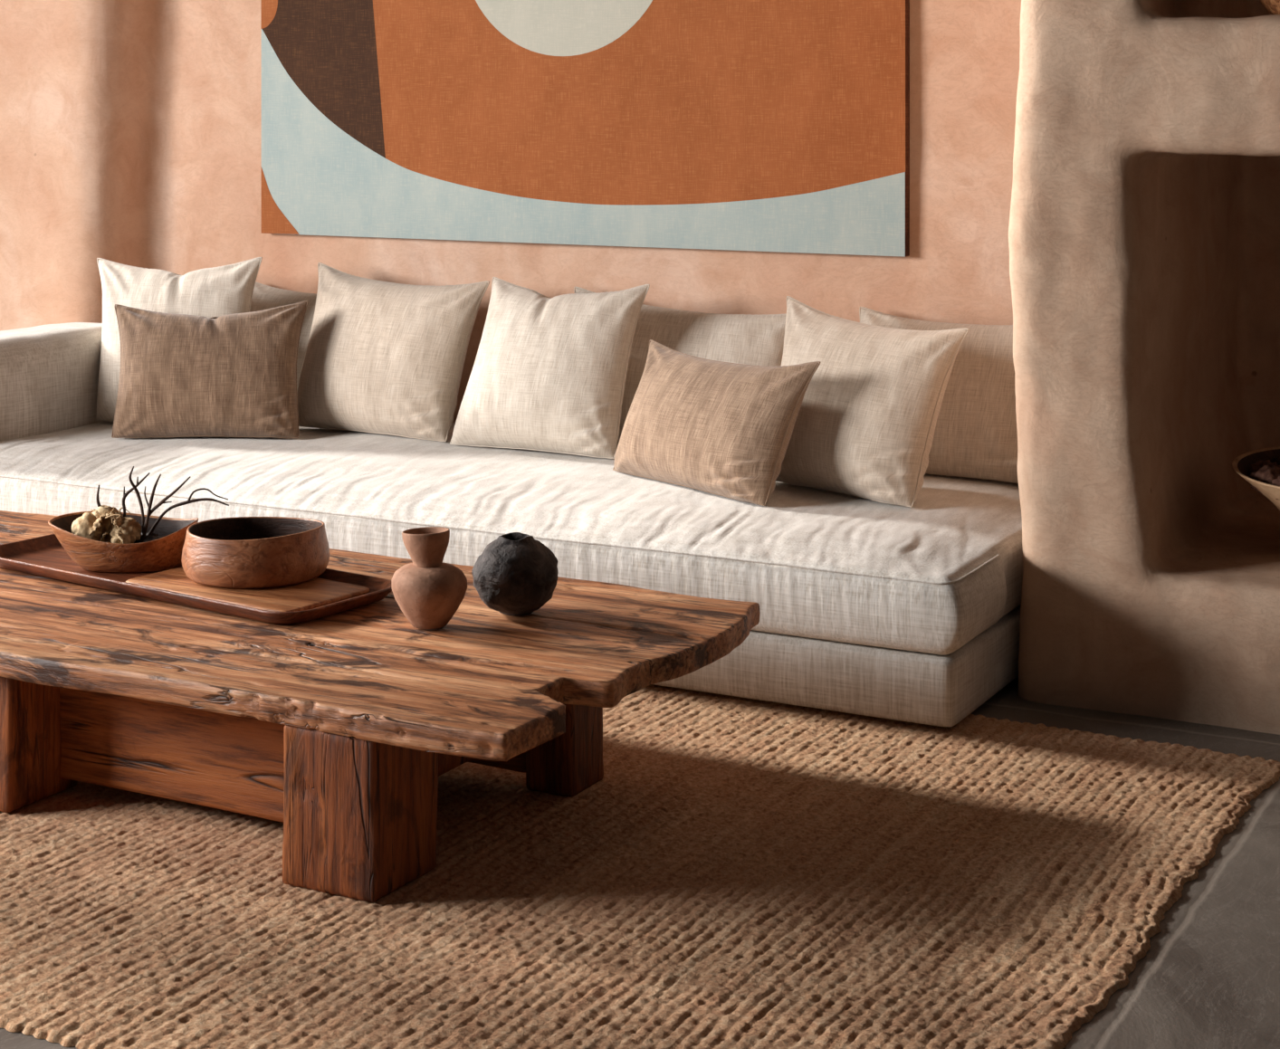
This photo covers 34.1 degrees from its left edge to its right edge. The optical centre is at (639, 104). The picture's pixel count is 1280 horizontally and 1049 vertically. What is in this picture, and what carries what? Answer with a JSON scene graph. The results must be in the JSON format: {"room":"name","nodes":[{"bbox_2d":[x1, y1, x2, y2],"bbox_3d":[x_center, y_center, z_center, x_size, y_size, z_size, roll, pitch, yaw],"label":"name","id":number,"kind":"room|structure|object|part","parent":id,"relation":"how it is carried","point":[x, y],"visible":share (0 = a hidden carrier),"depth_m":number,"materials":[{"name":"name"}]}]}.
{"room":"living room","nodes":[
{"label":"living room","id":0,"kind":"room"},
{"bbox_2d":[0,0,1021,422],"bbox_3d":[-0.856,0.010,7.881,5.900,3.340,0.779,0,0,28],"label":"wall","id":1,"kind":"structure","parent":0,"point":[130,130],"depth_m":8.19,"materials":[{"name":"pink paint"}]},
{"bbox_2d":[261,0,909,257],"bbox_3d":[-0.290,-0.417,7.537,2.666,1.845,0.047,0,0,28],"label":"painting","id":2,"kind":"object","parent":1,"relation":"attached to","point":[781,126],"visible":1,"depth_m":7.45,"materials":[{"name":"fabric"}]},
{"bbox_2d":[0,676,1279,1048],"bbox_3d":[-1.478,1.670,3.615,12.000,0.100,9.000,0,0,28],"label":"floor","id":3,"kind":"structure","parent":0,"point":[1210,977],"depth_m":4.04,"materials":[{"name":"concrete"}]},
{"bbox_2d":[0,322,1023,726],"bbox_3d":[-0.623,1.215,6.865,4.025,0.766,1.457,0,0,28],"label":"sofa","id":4,"kind":"object","parent":3,"relation":"on","point":[868,607],"visible":0.61,"depth_m":5.99,"materials":[{"name":"fabric"}]},
{"bbox_3d":[-2.289,1.125,7.579,0.376,0.586,1.095,0,0,28],"label":"armrest","id":5,"kind":"part","parent":4,"relation":"part of","materials":[{"name":"fabric"}]},
{"bbox_2d":[95,257,262,422],"bbox_3d":[-1.747,0.865,7.684,0.708,0.604,0.316,0,0,14],"label":"cushion","id":6,"kind":"object","parent":4,"relation":"on","point":[224,290],"visible":0.48,"depth_m":7.65,"materials":[{"name":"beige fabric"}]},
{"bbox_2d":[111,300,308,438],"bbox_3d":[-1.542,0.935,7.377,0.710,0.464,0.265,0,0,3],"label":"cushion","id":7,"kind":"object","parent":4,"relation":"on","point":[181,375],"visible":1,"depth_m":7.30,"materials":[{"name":"brown fabric"}]},
{"bbox_2d":[249,281,316,392],"bbox_3d":[-1.231,0.925,7.825,0.814,0.484,0.276,0,0,28],"label":"cushion","id":8,"kind":"object","parent":4,"relation":"on","point":[264,297],"visible":0.07,"depth_m":7.93,"materials":[{"name":"beige fabric"}]},
{"bbox_2d":[296,262,489,441],"bbox_3d":[-0.940,0.880,7.487,0.802,0.574,0.325,0,0,33],"label":"cushion","id":9,"kind":"object","parent":4,"relation":"on","point":[384,358],"visible":0.98,"depth_m":7.36,"materials":[{"name":"fabric"}]},
{"bbox_2d":[0,421,1023,654],"bbox_3d":[-0.455,1.290,6.776,3.645,0.247,1.456,0,0,28],"label":"seat cushion","id":10,"kind":"object","parent":4,"relation":"on","point":[826,570],"depth_m":6.07,"materials":[{"name":"fabric"}]},
{"bbox_2d":[449,277,649,458],"bbox_3d":[-0.315,0.887,7.083,0.664,0.557,0.318,0,0,28],"label":"cushion","id":11,"kind":"object","parent":4,"relation":"on","point":[548,374],"visible":1,"depth_m":6.98,"materials":[{"name":"beige fabric"}]},
{"bbox_2d":[573,286,786,445],"bbox_3d":[0.104,0.909,7.117,0.895,0.517,0.277,0,0,28],"label":"cushion","id":12,"kind":"object","parent":4,"relation":"on","point":[755,339],"visible":0.2,"depth_m":7.06,"materials":[{"name":"beige fabric"}]},
{"bbox_2d":[612,339,820,506],"bbox_3d":[0.205,0.962,6.375,0.240,0.411,0.792,0,0,-38],"label":"cushion","id":13,"kind":"object","parent":4,"relation":"on","point":[725,429],"visible":1,"depth_m":6.25,"materials":[{"name":"beige fabric"}]},
{"bbox_2d":[775,296,969,507],"bbox_3d":[0.634,0.890,6.338,0.312,0.554,0.711,0,0,-42],"label":"cushion","id":14,"kind":"object","parent":4,"relation":"on","point":[864,425],"visible":0.89,"depth_m":6.18,"materials":[{"name":"fabric"}]},
{"bbox_2d":[859,306,1018,483],"bbox_3d":[0.992,0.920,6.627,0.786,0.494,0.300,0,0,28],"label":"cushion","id":15,"kind":"object","parent":4,"relation":"on","point":[975,435],"visible":0.41,"depth_m":6.50,"materials":[{"name":"fabric"}]},
{"bbox_2d":[0,684,1279,1048],"bbox_3d":[-0.865,1.610,4.973,4.211,0.018,2.588,0,0,28],"label":"jute rug","id":16,"kind":"object","parent":3,"relation":"on","point":[738,873],"visible":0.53,"depth_m":4.20,"materials":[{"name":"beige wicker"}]},
{"bbox_2d":[0,510,760,902],"bbox_3d":[-1.209,1.412,5.224,2.868,0.392,1.231,0,0,28],"label":"coffee table","id":17,"kind":"object","parent":16,"relation":"on","point":[340,730],"visible":0.78,"depth_m":4.63,"materials":[{"name":"brown wood"}]},
{"bbox_3d":[-1.482,1.440,4.879,0.256,0.335,0.236,0,0,28],"label":"leg","id":18,"kind":"part","parent":17,"relation":"part of","materials":[{"name":"brown wood"}]},
{"bbox_2d":[0,534,391,623],"bbox_3d":[-1.171,1.198,5.325,1.195,0.036,0.415,0,0,36],"label":"serving tray","id":19,"kind":"object","parent":17,"relation":"on","point":[333,591],"visible":0.68,"depth_m":5.14,"materials":[{"name":"brown wood"}]},
{"bbox_2d":[47,510,198,572],"bbox_3d":[-1.347,1.144,5.441,0.390,0.126,0.230,0,0,6],"label":"bowl","id":20,"kind":"object","parent":19,"relation":"on","point":[165,553],"visible":0.77,"depth_m":5.36,"materials":[{"name":"brown wood"}]},
{"bbox_2d":[95,485,101,506],"bbox_3d":[-1.405,1.076,5.475,0.040,0.153,0.014,0,0,-4],"label":"twig","id":21,"kind":"object","parent":20,"relation":"in","point":[98,491],"visible":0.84,"depth_m":5.47,"materials":[{"name":"black wood"}]},
{"bbox_2d":[70,505,141,544],"bbox_3d":[-1.389,1.111,5.450,0.181,0.114,0.140,0,0,28],"label":"husk","id":22,"kind":"object","parent":20,"relation":"in","point":[106,523],"visible":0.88,"depth_m":5.42,"materials":[{"name":"beige plant"}]},
{"bbox_2d":[122,472,149,516],"bbox_3d":[-1.326,1.059,5.469,0.084,0.187,0.018,0,0,5],"label":"twig","id":23,"kind":"object","parent":20,"relation":"in","point":[128,491],"visible":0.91,"depth_m":5.47,"materials":[{"name":"black wood"}]},
{"bbox_2d":[128,466,144,534],"bbox_3d":[-1.315,1.049,5.460,0.043,0.206,0.017,0,0,4],"label":"twig","id":24,"kind":"object","parent":20,"relation":"in","point":[133,485],"visible":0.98,"depth_m":5.46,"materials":[{"name":"black wood"}]},
{"bbox_2d":[133,535,144,543],"bbox_3d":[-1.302,1.150,5.444,0.068,0.052,0.052,0,0,28],"label":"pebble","id":25,"kind":"object","parent":20,"relation":"in","point":[141,539],"visible":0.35,"depth_m":5.43,"materials":[{"name":"black stone"}]},
{"bbox_2d":[140,532,158,536],"bbox_3d":[-1.295,1.153,5.488,0.066,0.056,0.074,0,0,-27],"label":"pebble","id":26,"kind":"object","parent":20,"relation":"in","point":[153,534],"visible":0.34,"depth_m":5.48,"materials":[{"name":"black stone"}]},
{"bbox_2d":[141,534,162,543],"bbox_3d":[-1.263,1.151,5.426,0.082,0.057,0.066,0,0,28],"label":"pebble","id":27,"kind":"object","parent":20,"relation":"in","point":[149,538],"visible":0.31,"depth_m":5.42,"materials":[{"name":"black stone"}]},
{"bbox_2d":[143,474,161,535],"bbox_3d":[-1.273,1.057,5.437,0.056,0.190,0.015,0,0,9],"label":"twig","id":28,"kind":"object","parent":20,"relation":"in","point":[149,504],"visible":0.97,"depth_m":5.43,"materials":[{"name":"black wood"}]},
{"bbox_2d":[142,476,190,538],"bbox_3d":[-1.234,1.060,5.434,0.130,0.184,0.018,0,0,4],"label":"twig","id":29,"kind":"object","parent":20,"relation":"in","point":[164,500],"visible":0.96,"depth_m":5.43,"materials":[{"name":"black wood"}]},
{"bbox_2d":[146,487,229,535],"bbox_3d":[-1.184,1.072,5.459,0.223,0.137,0.016,0,0,4],"label":"twig","id":30,"kind":"object","parent":20,"relation":"in","point":[188,501],"visible":1,"depth_m":5.45,"materials":[{"name":"black wood"}]},
{"bbox_2d":[181,516,330,588],"bbox_3d":[-0.974,1.130,5.300,0.376,0.129,0.372,0,0,28],"label":"bowl","id":31,"kind":"object","parent":19,"relation":"on","point":[237,552],"visible":1,"depth_m":5.16,"materials":[{"name":"brown wood"}]},
{"bbox_3d":[-0.580,1.440,4.342,0.239,0.335,0.237,0,0,28],"label":"leg","id":32,"kind":"part","parent":17,"relation":"part of","materials":[{"name":"brown wood"}]},
{"bbox_2d":[391,526,467,630],"bbox_3d":[-0.491,1.104,4.862,0.179,0.225,0.173,0,0,28],"label":"clay vase","id":33,"kind":"object","parent":17,"relation":"on","point":[428,590],"visible":1,"depth_m":4.81,"materials":[{"name":"ceramic"}]},
{"bbox_3d":[-0.402,1.367,4.662,0.070,0.187,0.540,0,0,28],"label":"cross rail","id":34,"kind":"part","parent":17,"relation":"part of","materials":[{"name":"brown wood"}]},
{"bbox_2d":[471,532,558,615],"bbox_3d":[-0.296,1.124,4.996,0.209,0.184,0.202,0,0,28],"label":"round vase","id":35,"kind":"object","parent":17,"relation":"on","point":[515,574],"visible":1,"depth_m":4.93,"materials":[{"name":"black ceramic"}]},
{"bbox_3d":[-0.179,1.440,4.923,0.135,0.335,0.167,0,0,28],"label":"leg","id":36,"kind":"part","parent":17,"relation":"part of","materials":[{"name":"brown wood"}]},
{"bbox_2d":[1008,0,1279,735],"bbox_3d":[2.594,0.010,5.749,2.806,3.340,1.612,0,0,28],"label":"wall","id":37,"kind":"structure","parent":0,"point":[1144,224],"depth_m":5.61,"materials":[{"name":"beige paint"}]},
{"bbox_2d":[1232,447,1279,510],"bbox_3d":[1.988,1.105,5.625,0.752,0.253,0.752,0,0,28],"label":"bowl","id":38,"kind":"object","parent":37,"relation":"in","point":[1241,464],"visible":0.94,"depth_m":5.74,"materials":[{"name":"brown wood"}]},
{"bbox_2d":[1248,459,1279,474],"bbox_3d":[1.730,1.026,5.751,0.112,0.088,0.111,0,0,28],"label":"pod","id":39,"kind":"object","parent":38,"relation":"in","point":[1255,467],"visible":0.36,"depth_m":5.74,"materials":[{"name":"brown plant"}]},
{"bbox_2d":[1249,465,1279,494],"bbox_3d":[1.698,1.012,5.610,0.118,0.081,0.105,0,0,28],"label":"pod","id":40,"kind":"object","parent":38,"relation":"in","point":[1265,474],"visible":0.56,"depth_m":5.59,"materials":[{"name":"brown plant"}]},
{"bbox_2d":[1271,475,1279,499],"bbox_3d":[1.723,1.018,5.505,0.118,0.084,0.106,0,0,28],"label":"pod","id":41,"kind":"object","parent":38,"relation":"in","point":[1276,482],"visible":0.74,"depth_m":5.51,"materials":[{"name":"brown plant"}]},
{"bbox_2d":[1259,0,1279,14],"bbox_3d":[1.862,-0.368,5.578,0.501,0.272,0.501,0,0,28],"label":"woven basket","id":42,"kind":"object","parent":37,"relation":"in","point":[1273,6],"visible":0.89,"depth_m":5.56,"materials":[{"name":"wicker"}]}
]}

